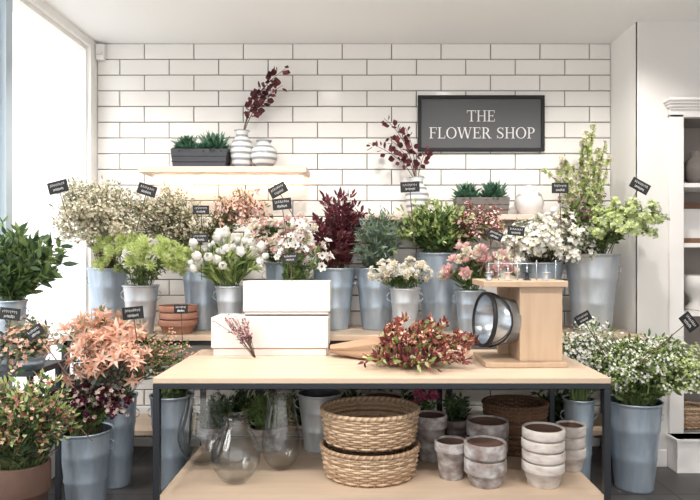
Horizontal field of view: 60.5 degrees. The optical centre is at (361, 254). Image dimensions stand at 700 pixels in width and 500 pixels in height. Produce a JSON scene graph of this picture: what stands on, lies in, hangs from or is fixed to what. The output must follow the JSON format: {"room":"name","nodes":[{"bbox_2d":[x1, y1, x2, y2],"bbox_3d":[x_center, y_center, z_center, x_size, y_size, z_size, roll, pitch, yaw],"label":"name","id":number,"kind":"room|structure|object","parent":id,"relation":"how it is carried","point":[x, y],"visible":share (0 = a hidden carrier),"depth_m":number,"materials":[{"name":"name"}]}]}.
{"room":"plant shop","nodes":[
{"label":"plant shop","id":0,"kind":"room"},
{"bbox_2d":[27,0,97,478],"bbox_3d":[-2.139,-0.080,1.810,0.120,3.160,6.020,0,0,0],"label":"wall","id":1,"kind":"structure","parent":0,"point":[92,63],"depth_m":4.60,"materials":[{"name":"white paint"}]},
{"bbox_2d":[0,0,12,387],"bbox_3d":[-2.122,-0.275,3.513,0.115,2.650,0.065,0,0,0],"label":"trim","id":2,"kind":"structure","parent":1,"relation":"attached to","point":[6,6],"depth_m":3.48,"materials":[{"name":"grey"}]},
{"bbox_2d":[13,0,86,377],"bbox_3d":[-2.139,-0.275,4.080,0.060,2.650,1.040,0,0,0],"label":"frame","id":3,"kind":"object","parent":1,"relation":"attached to","point":[25,5],"visible":0.34,"depth_m":4.59,"materials":[{"name":"white paint"}]},
{"bbox_2d":[98,44,609,445],"bbox_3d":[-0.063,-0.056,4.761,4.032,3.208,0.117,0,0,0],"label":"wall","id":4,"kind":"structure","parent":0,"point":[181,83],"depth_m":4.71,"materials":[{"name":"white tile"}]},
{"bbox_2d":[95,44,105,60],"bbox_3d":[-2.039,-1.581,4.670,0.070,0.126,0.069,0,0,0],"label":"sensor","id":5,"kind":"object","parent":4,"relation":"attached to","point":[100,49],"visible":1,"depth_m":4.66,"materials":[{"name":"white plastic"}]},
{"bbox_2d":[138,166,309,177],"bbox_3d":[-1.030,-0.625,4.560,1.241,0.057,0.280,0,0,0],"label":"floating shelf","id":6,"kind":"object","parent":4,"relation":"attached to","point":[152,171],"visible":1,"depth_m":4.42,"materials":[{"name":"brown wood"}]},
{"bbox_2d":[169,131,230,165],"bbox_3d":[-1.212,-0.799,4.537,0.492,0.289,0.249,0,0,0],"label":"succulent planter","id":7,"kind":"object","parent":6,"relation":"on","point":[213,150],"visible":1,"depth_m":4.46,"materials":[{"name":"wood"}]},
{"bbox_2d":[230,129,253,165],"bbox_3d":[-0.912,-0.799,4.560,0.178,0.290,0.175,0,0,0],"label":"vase","id":8,"kind":"object","parent":6,"relation":"on","point":[241,147],"depth_m":4.50,"materials":[{"name":"ceramic"}]},
{"bbox_2d":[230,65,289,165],"bbox_3d":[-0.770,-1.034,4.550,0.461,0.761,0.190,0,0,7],"label":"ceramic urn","id":9,"kind":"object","parent":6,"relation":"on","point":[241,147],"visible":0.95,"depth_m":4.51,"materials":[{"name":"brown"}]},
{"bbox_2d":[251,139,276,165],"bbox_3d":[-0.740,-0.759,4.530,0.202,0.210,0.200,0,0,0],"label":"ribbed vase","id":10,"kind":"object","parent":6,"relation":"on","point":[263,153],"visible":0.87,"depth_m":4.46,"materials":[{"name":"ceramic"}]},
{"bbox_2d":[365,214,559,221],"bbox_3d":[0.745,-0.280,4.560,1.450,0.040,0.280,0,0,0],"label":"floating shelf","id":11,"kind":"object","parent":4,"relation":"attached to","point":[508,217],"visible":0.41,"depth_m":4.42,"materials":[{"name":"brown wood"}]},
{"bbox_2d":[366,116,433,213],"bbox_3d":[0.283,-0.680,4.553,0.508,0.761,0.197,0,0,0],"label":"ceramic urn","id":12,"kind":"object","parent":11,"relation":"on","point":[423,195],"visible":0.88,"depth_m":4.53,"materials":[{"name":"brown"}]},
{"bbox_2d":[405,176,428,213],"bbox_3d":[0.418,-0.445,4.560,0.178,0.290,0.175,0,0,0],"label":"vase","id":13,"kind":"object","parent":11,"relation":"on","point":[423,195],"depth_m":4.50,"materials":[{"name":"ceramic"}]},
{"bbox_2d":[450,179,509,213],"bbox_3d":[0.894,-0.439,4.539,0.471,0.278,0.228,0,0,0],"label":"succulent planter","id":14,"kind":"object","parent":11,"relation":"on","point":[493,194],"visible":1,"depth_m":4.46,"materials":[{"name":"green plant"}]},
{"bbox_2d":[514,185,543,213],"bbox_3d":[1.269,-0.416,4.560,0.222,0.232,0.222,0,0,0],"label":"lidded jar","id":15,"kind":"object","parent":11,"relation":"on","point":[528,201],"visible":0.85,"depth_m":4.48,"materials":[{"name":"white ceramic"}]},
{"bbox_2d":[418,95,544,151],"bbox_3d":[0.930,-1.027,4.688,0.988,0.436,0.035,0,0,0],"label":"shop sign","id":16,"kind":"object","parent":4,"relation":"attached to","point":[446,123],"visible":1,"depth_m":4.68,"materials":[{"name":"black"}]},
{"bbox_2d":[13,0,699,53],"bbox_3d":[0.760,-1.710,1.960,6.279,0.100,6.320,0,0,0],"label":"ceiling","id":17,"kind":"structure","parent":0,"point":[103,21],"depth_m":4.21,"materials":[{"name":"white paint"}]},
{"bbox_2d":[48,446,699,499],"bbox_3d":[0.760,1.550,1.960,6.279,0.100,6.320,0,0,0],"label":"floor","id":18,"kind":"structure","parent":0,"point":[669,484],"depth_m":3.94,"materials":[{"name":"stone"}]},
{"bbox_2d":[0,360,64,499],"bbox_3d":[-1.875,1.050,3.270,0.350,0.900,0.340,0,0,0],"label":"plant stand","id":19,"kind":"object","parent":18,"relation":"on","point":[49,365],"visible":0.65,"depth_m":3.40,"materials":[{"name":"metal"}]},
{"bbox_2d":[0,309,69,378],"bbox_3d":[-1.665,0.446,3.057,0.630,0.331,0.381,0,0,13],"label":"bucket","id":20,"kind":"object","parent":19,"relation":"on","point":[29,345],"visible":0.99,"depth_m":3.03,"materials":[{"name":"grey"}]},
{"bbox_2d":[0,215,78,369],"bbox_3d":[-1.855,0.189,3.296,0.458,0.822,0.547,0,0,17],"label":"bucket","id":21,"kind":"object","parent":19,"relation":"on","point":[25,264],"visible":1,"depth_m":3.27,"materials":[{"name":"grey"}]},
{"bbox_2d":[0,365,82,499],"bbox_3d":[-1.649,1.007,2.857,0.525,0.986,0.519,0,0,35],"label":"greenery","id":22,"kind":"object","parent":18,"relation":"on","point":[26,431],"visible":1,"depth_m":2.80,"materials":[{"name":"green plant"}]},
{"bbox_2d":[48,328,155,499],"bbox_3d":[-1.582,0.963,3.505,0.578,1.074,0.590,0,0,-43],"label":"bucket","id":23,"kind":"object","parent":18,"relation":"on","point":[97,394],"visible":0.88,"depth_m":3.48,"materials":[{"name":"grey"}]},
{"bbox_2d":[51,302,198,488],"bbox_3d":[-1.505,0.902,3.863,0.947,1.196,0.544,0,0,0],"label":"bucket","id":24,"kind":"object","parent":18,"relation":"on","point":[121,455],"visible":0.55,"depth_m":3.84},
{"bbox_2d":[148,365,195,490],"bbox_3d":[-1.185,1.100,3.895,0.419,0.800,0.297,0,0,0],"label":"bucket","id":25,"kind":"object","parent":18,"relation":"on","point":[173,401],"depth_m":3.80,"materials":[{"name":"metal"}]},
{"bbox_2d":[60,325,644,473],"bbox_3d":[-0.065,1.025,4.390,3.990,0.950,0.600,0,0,0],"label":"bench","id":26,"kind":"object","parent":18,"relation":"on","point":[143,426],"visible":0.16,"depth_m":4.16,"materials":[{"name":"brown wood"}]},
{"bbox_2d":[47,176,152,319],"bbox_3d":[-1.769,0.008,4.200,0.585,1.085,0.855,0,0,0],"label":"bucket","id":27,"kind":"object","parent":26,"relation":"on","point":[98,215],"visible":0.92,"depth_m":4.02,"materials":[{"name":"grey"}]},
{"bbox_2d":[90,230,207,333],"bbox_3d":[-1.443,0.192,4.008,0.735,0.716,0.494,0,0,30],"label":"bucket","id":28,"kind":"object","parent":26,"relation":"on","point":[139,293],"visible":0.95,"depth_m":4.01,"materials":[{"name":"grey"}]},
{"bbox_2d":[158,304,198,334],"bbox_3d":[-1.294,0.451,4.230,0.274,0.198,0.268,0,0,0],"label":"terracotta pots","id":29,"kind":"object","parent":26,"relation":"on","point":[167,318],"visible":0.92,"depth_m":4.13,"materials":[{"name":"orange ceramic"}]},
{"bbox_2d":[119,180,295,330],"bbox_3d":[-1.155,0.004,4.346,1.374,1.091,0.627,0,0,-9],"label":"bucket","id":30,"kind":"object","parent":26,"relation":"on","point":[177,224],"visible":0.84,"depth_m":4.33,"materials":[{"name":"grey"}]},
{"bbox_2d":[186,226,268,314],"bbox_3d":[-0.918,0.174,4.099,0.556,0.752,0.423,0,0,-22],"label":"bucket","id":31,"kind":"object","parent":26,"relation":"on","point":[228,263],"visible":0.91,"depth_m":4.08,"materials":[{"name":"grey"}]},
{"bbox_2d":[216,389,265,425],"bbox_3d":[-0.891,1.101,4.362,0.410,0.349,0.368,0,0,21],"label":"potted plant","id":32,"kind":"object","parent":26,"relation":"on","point":[240,399],"visible":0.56,"depth_m":4.33,"materials":[{"name":"green plant"}]},
{"bbox_2d":[247,197,318,279],"bbox_3d":[-0.562,0.084,4.306,0.526,0.932,0.588,0,0,33],"label":"bucket","id":33,"kind":"object","parent":26,"relation":"on","point":[274,271],"visible":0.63,"depth_m":4.23,"materials":[{"name":"grey"}]},
{"bbox_2d":[272,389,301,425],"bbox_3d":[-0.455,1.100,4.350,0.375,0.350,0.372,0,0,43],"label":"potted plant","id":34,"kind":"object","parent":26,"relation":"on","point":[291,408],"visible":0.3,"depth_m":4.30,"materials":[{"name":"green plant"}]},
{"bbox_2d":[273,218,334,280],"bbox_3d":[-0.435,0.146,4.135,0.382,0.807,0.449,0,0,-32],"label":"bucket","id":35,"kind":"object","parent":26,"relation":"on","point":[291,261],"visible":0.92,"depth_m":4.09,"materials":[{"name":"grey"}]},
{"bbox_2d":[308,187,370,330],"bbox_3d":[-0.157,0.022,4.412,0.506,1.057,0.423,0,0,19],"label":"bucket","id":36,"kind":"object","parent":26,"relation":"on","point":[335,227],"visible":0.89,"depth_m":4.37,"materials":[{"name":"grey"}]},
{"bbox_2d":[340,389,369,416],"bbox_3d":[-0.058,1.095,4.364,0.448,0.362,0.308,0,0,13],"label":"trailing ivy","id":37,"kind":"object","parent":26,"relation":"on","point":[352,391],"visible":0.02,"depth_m":4.33,"materials":[{"name":"green plant"}]},
{"bbox_2d":[348,201,407,329],"bbox_3d":[0.094,0.080,4.389,0.452,0.940,0.431,0,0,-43],"label":"bucket","id":38,"kind":"object","parent":26,"relation":"on","point":[375,309],"visible":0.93,"depth_m":4.36,"materials":[{"name":"grey"}]},
{"bbox_2d":[367,256,433,331],"bbox_3d":[0.274,0.277,4.096,0.414,0.546,0.363,0,0,-40],"label":"bucket","id":39,"kind":"object","parent":26,"relation":"on","point":[405,299],"visible":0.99,"depth_m":4.12,"materials":[{"name":"grey"}]},
{"bbox_2d":[378,389,430,410],"bbox_3d":[0.280,1.095,4.345,0.472,0.359,0.344,0,0,0],"label":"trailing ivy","id":40,"kind":"object","parent":26,"relation":"on","point":[409,397],"visible":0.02,"depth_m":4.36,"materials":[{"name":"green plant"}]},
{"bbox_2d":[391,181,506,330],"bbox_3d":[0.623,0.026,4.321,0.888,1.047,0.670,0,0,10],"label":"bucket","id":41,"kind":"object","parent":26,"relation":"on","point":[439,232],"visible":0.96,"depth_m":4.31,"materials":[{"name":"grey"}]},
{"bbox_2d":[437,241,519,334],"bbox_3d":[0.790,0.227,4.086,0.499,0.645,0.365,0,0,42],"label":"bucket","id":42,"kind":"object","parent":26,"relation":"on","point":[466,298],"visible":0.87,"depth_m":4.10,"materials":[{"name":"grey"}]},
{"bbox_2d":[500,206,597,279],"bbox_3d":[1.261,0.105,4.300,0.773,0.890,0.665,0,0,-12],"label":"bucket","id":43,"kind":"object","parent":26,"relation":"on","point":[539,239],"visible":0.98,"depth_m":4.14,"materials":[{"name":"grey"}]},
{"bbox_2d":[529,389,569,421],"bbox_3d":[1.387,1.111,4.359,0.386,0.330,0.359,0,0,-27],"label":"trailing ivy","id":44,"kind":"object","parent":26,"relation":"on","point":[558,397],"visible":0.29,"depth_m":4.32,"materials":[{"name":"green plant"}]},
{"bbox_2d":[541,123,670,331],"bbox_3d":[1.609,-0.207,4.178,0.731,1.515,0.792,0,0,-20],"label":"potted flowers","id":45,"kind":"object","parent":26,"relation":"on","point":[592,285],"visible":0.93,"depth_m":4.28,"materials":[{"name":"grey"}]},
{"bbox_2d":[153,349,610,499],"bbox_3d":[0.103,1.070,3.598,2.387,0.860,0.945,0,0,0],"label":"display table","id":46,"kind":"object","parent":18,"relation":"on","point":[305,479],"visible":0.66,"depth_m":3.23,"materials":[{"name":"brown wood"}]},
{"bbox_2d":[177,389,227,465],"bbox_3d":[-0.959,1.038,3.620,0.300,0.423,0.300,0,0,0],"label":"glass vase","id":47,"kind":"object","parent":46,"relation":"on","point":[194,389],"visible":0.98,"depth_m":3.58,"materials":[{"name":"clear glass"}]},
{"bbox_2d":[192,392,236,451],"bbox_3d":[-0.948,1.069,3.879,0.300,0.361,0.219,0,0,22],"label":"plant","id":48,"kind":"object","parent":46,"relation":"on","point":[210,427],"visible":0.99,"depth_m":3.83,"materials":[{"name":"green plant"}]},
{"bbox_2d":[212,314,255,357],"bbox_3d":[-0.792,0.498,3.713,0.280,0.268,0.091,0,0,0],"label":"sprig","id":49,"kind":"object","parent":46,"relation":"on","point":[248,340],"visible":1,"depth_m":3.71,"materials":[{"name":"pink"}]},
{"bbox_2d":[211,412,260,484],"bbox_3d":[-0.697,1.069,3.320,0.270,0.363,0.270,0,0,0],"label":"glass vase","id":50,"kind":"object","parent":46,"relation":"on","point":[242,412],"visible":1,"depth_m":3.28,"materials":[{"name":"clear glass"}]},
{"bbox_2d":[238,389,298,453],"bbox_3d":[-0.595,1.041,3.860,0.409,0.417,0.266,0,0,0],"label":"potted fern","id":51,"kind":"object","parent":46,"relation":"on","point":[275,427],"visible":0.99,"depth_m":3.82,"materials":[{"name":"green plant"}]},
{"bbox_2d":[211,313,329,355],"bbox_3d":[-0.586,0.517,3.930,0.741,0.245,0.260,0,0,0],"label":"gift box","id":52,"kind":"object","parent":46,"relation":"on","point":[272,335],"visible":0.97,"depth_m":3.80,"materials":[{"name":"white cardboard"}]},
{"bbox_2d":[243,280,330,315],"bbox_3d":[-0.487,0.282,3.960,0.561,0.224,0.180,0,0,0],"label":"gift box","id":53,"kind":"object","parent":52,"relation":"on","point":[260,297],"visible":1,"depth_m":3.87,"materials":[{"name":"white cardboard"}]},
{"bbox_2d":[261,390,300,470],"bbox_3d":[-0.475,1.028,3.520,0.230,0.443,0.230,0,0,0],"label":"glass vase","id":54,"kind":"object","parent":46,"relation":"on","point":[277,390],"visible":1,"depth_m":3.49,"materials":[{"name":"clear glass"}]},
{"bbox_2d":[295,389,342,452],"bbox_3d":[-0.272,1.067,3.880,0.298,0.366,0.298,0,0,29],"label":"bucket","id":55,"kind":"object","parent":46,"relation":"on","point":[310,400],"visible":0.75,"depth_m":3.78,"materials":[{"name":"grey metal"}]},
{"bbox_2d":[319,438,420,487],"bbox_3d":[0.046,1.158,3.440,0.579,0.177,0.521,0,0,9],"label":"wicker basket","id":56,"kind":"object","parent":46,"relation":"on","point":[355,469],"visible":0.66,"depth_m":3.24,"materials":[{"name":"beige wicker"}]},
{"bbox_2d":[319,396,420,451],"bbox_3d":[0.046,0.961,3.440,0.579,0.192,0.521,0,0,9],"label":"wicker basket","id":57,"kind":"object","parent":56,"relation":"on","point":[381,431],"visible":1,"depth_m":3.27,"materials":[{"name":"beige wicker"}]},
{"bbox_2d":[360,391,403,424],"bbox_3d":[0.129,1.081,3.880,0.284,0.338,0.284,0,0,0],"label":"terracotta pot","id":58,"kind":"object","parent":46,"relation":"on","point":[375,393],"visible":0.22,"depth_m":3.98,"materials":[{"name":"ceramic"}]},
{"bbox_2d":[160,439,603,499],"bbox_3d":[0.103,1.267,3.598,2.315,0.034,0.939,0,0,0],"label":"shelf","id":59,"kind":"object","parent":46,"relation":"attached to","point":[305,479],"depth_m":3.27,"materials":[{"name":"brown wood"}]},
{"bbox_2d":[330,311,479,372],"bbox_3d":[0.280,0.487,3.585,0.762,0.330,0.836,0,0,-24],"label":"flower bouquet","id":60,"kind":"object","parent":46,"relation":"on","point":[402,347],"visible":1,"depth_m":3.46,"materials":[{"name":"plant"}]},
{"bbox_2d":[412,389,439,409],"bbox_3d":[0.413,1.047,3.930,0.197,0.406,0.196,0,0,0],"label":"flower","id":61,"kind":"object","parent":46,"relation":"on","point":[422,397],"visible":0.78,"depth_m":3.91,"materials":[{"name":"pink plant"}]},
{"bbox_2d":[416,410,446,462],"bbox_3d":[0.417,1.113,3.680,0.208,0.275,0.208,0,0,0],"label":"terracotta pot","id":62,"kind":"object","parent":46,"relation":"on","point":[432,424],"visible":0.74,"depth_m":3.60,"materials":[{"name":"ceramic"}]},
{"bbox_2d":[434,435,464,480],"bbox_3d":[0.501,1.146,3.380,0.186,0.208,0.186,0,0,0],"label":"terracotta pot","id":63,"kind":"object","parent":46,"relation":"on","point":[449,449],"visible":0.88,"depth_m":3.32,"materials":[{"name":"ceramic"}]},
{"bbox_2d":[438,391,471,437],"bbox_3d":[0.613,1.067,3.943,0.216,0.366,0.230,0,0,15],"label":"plant","id":64,"kind":"object","parent":46,"relation":"on","point":[456,418],"visible":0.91,"depth_m":3.89,"materials":[{"name":"green plant"}]},
{"bbox_2d":[464,435,506,489],"bbox_3d":[0.673,1.133,3.280,0.230,0.233,0.230,0,0,0],"label":"terracotta pots","id":65,"kind":"object","parent":46,"relation":"on","point":[485,461],"visible":1,"depth_m":3.20,"materials":[{"name":"ceramic"}]},
{"bbox_2d":[465,415,508,451],"bbox_3d":[0.754,1.123,3.620,0.259,0.254,0.253,0,0,0],"label":"terracotta pots","id":66,"kind":"object","parent":46,"relation":"on","point":[492,425],"visible":0.54,"depth_m":3.56,"materials":[{"name":"ceramic"}]},
{"bbox_2d":[481,394,549,455],"bbox_3d":[0.984,1.091,3.860,0.429,0.312,0.371,0,0,-9],"label":"wicker basket","id":67,"kind":"object","parent":46,"relation":"on","point":[508,406],"visible":0.48,"depth_m":3.72,"materials":[{"name":"brown wicker"}]},
{"bbox_2d":[472,260,567,367],"bbox_3d":[0.921,0.335,3.572,0.498,0.610,0.416,0,0,0],"label":"stand","id":68,"kind":"object","parent":46,"relation":"on","point":[523,319],"visible":0.98,"depth_m":3.44,"materials":[{"name":"brown wood"}]},
{"bbox_2d":[521,421,565,489],"bbox_3d":[0.990,1.095,3.280,0.234,0.310,0.230,0,0,0],"label":"terracotta pots","id":69,"kind":"object","parent":46,"relation":"on","point":[543,458],"visible":1,"depth_m":3.19,"materials":[{"name":"ceramic"}]},
{"bbox_2d":[555,420,585,471],"bbox_3d":[1.221,1.121,3.520,0.180,0.258,0.176,0,0,0],"label":"terracotta pots","id":70,"kind":"object","parent":46,"relation":"on","point":[575,439],"visible":0.7,"depth_m":3.45,"materials":[{"name":"ceramic"}]},
{"bbox_2d":[560,310,620,480],"bbox_3d":[1.472,0.920,3.898,0.459,1.160,0.357,0,0,-22],"label":"bucket","id":71,"kind":"object","parent":18,"relation":"on","point":[578,406],"visible":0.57,"depth_m":3.88,"materials":[{"name":"grey"}]},
{"bbox_2d":[585,311,699,493],"bbox_3d":[1.801,0.916,3.790,0.866,1.168,0.535,0,0,-5],"label":"bucket","id":72,"kind":"object","parent":18,"relation":"on","point":[644,375],"visible":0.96,"depth_m":3.74,"materials":[{"name":"grey"}]},
{"bbox_2d":[663,97,699,472],"bbox_3d":[2.767,0.202,4.365,1.266,2.597,0.510,0,0,0],"label":"built-in bookcase","id":73,"kind":"object","parent":18,"relation":"on","point":[683,449],"visible":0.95,"depth_m":4.23,"materials":[{"name":"white wood"}]},
{"bbox_2d":[684,203,699,242],"bbox_3d":[2.475,-0.235,4.470,0.330,0.300,0.020,0,0,0],"label":"picture frame","id":74,"kind":"object","parent":73,"relation":"on","point":[691,210],"visible":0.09,"depth_m":4.47,"materials":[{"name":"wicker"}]},
{"bbox_2d":[684,274,699,310],"bbox_3d":[2.450,0.275,4.410,0.220,0.260,0.220,0,0,0],"label":"urn","id":75,"kind":"object","parent":73,"relation":"on","point":[691,281],"visible":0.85,"depth_m":4.35,"materials":[{"name":"white ceramic"}]},
{"bbox_2d":[684,400,699,429],"bbox_3d":[2.367,1.175,4.420,0.351,0.162,0.251,0,0,3],"label":"wicker basket","id":76,"kind":"object","parent":73,"relation":"on","point":[691,413],"visible":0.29,"depth_m":4.31,"materials":[{"name":"beige wicker"}]},
{"bbox_2d":[684,151,699,182],"bbox_3d":[2.450,-0.631,4.380,0.200,0.240,0.200,0,0,0],"label":"ceramic vase","id":77,"kind":"object","parent":73,"relation":"on","point":[692,165],"visible":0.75,"depth_m":4.33,"materials":[{"name":"grey ceramic"}]},
{"bbox_2d":[610,23,636,393],"bbox_3d":[1.963,-0.080,4.540,0.020,3.160,0.559,0,0,0],"label":"wall","id":78,"kind":"structure","parent":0,"point":[623,85],"depth_m":4.46,"materials":[{"name":"white paint"}]},
{"bbox_2d":[636,21,699,449],"bbox_3d":[2.776,-0.080,4.270,1.647,3.160,0.020,0,0,0],"label":"wall","id":79,"kind":"structure","parent":0,"point":[668,52],"depth_m":4.26,"materials":[{"name":"white paint"}]},
{"bbox_2d":[657,450,666,466],"bbox_3d":[2.067,1.440,4.253,0.187,0.120,0.015,0,0,0],"label":"baseboard","id":80,"kind":"structure","parent":79,"relation":"attached to","point":[662,454],"depth_m":4.25,"materials":[{"name":"white"}]}
]}

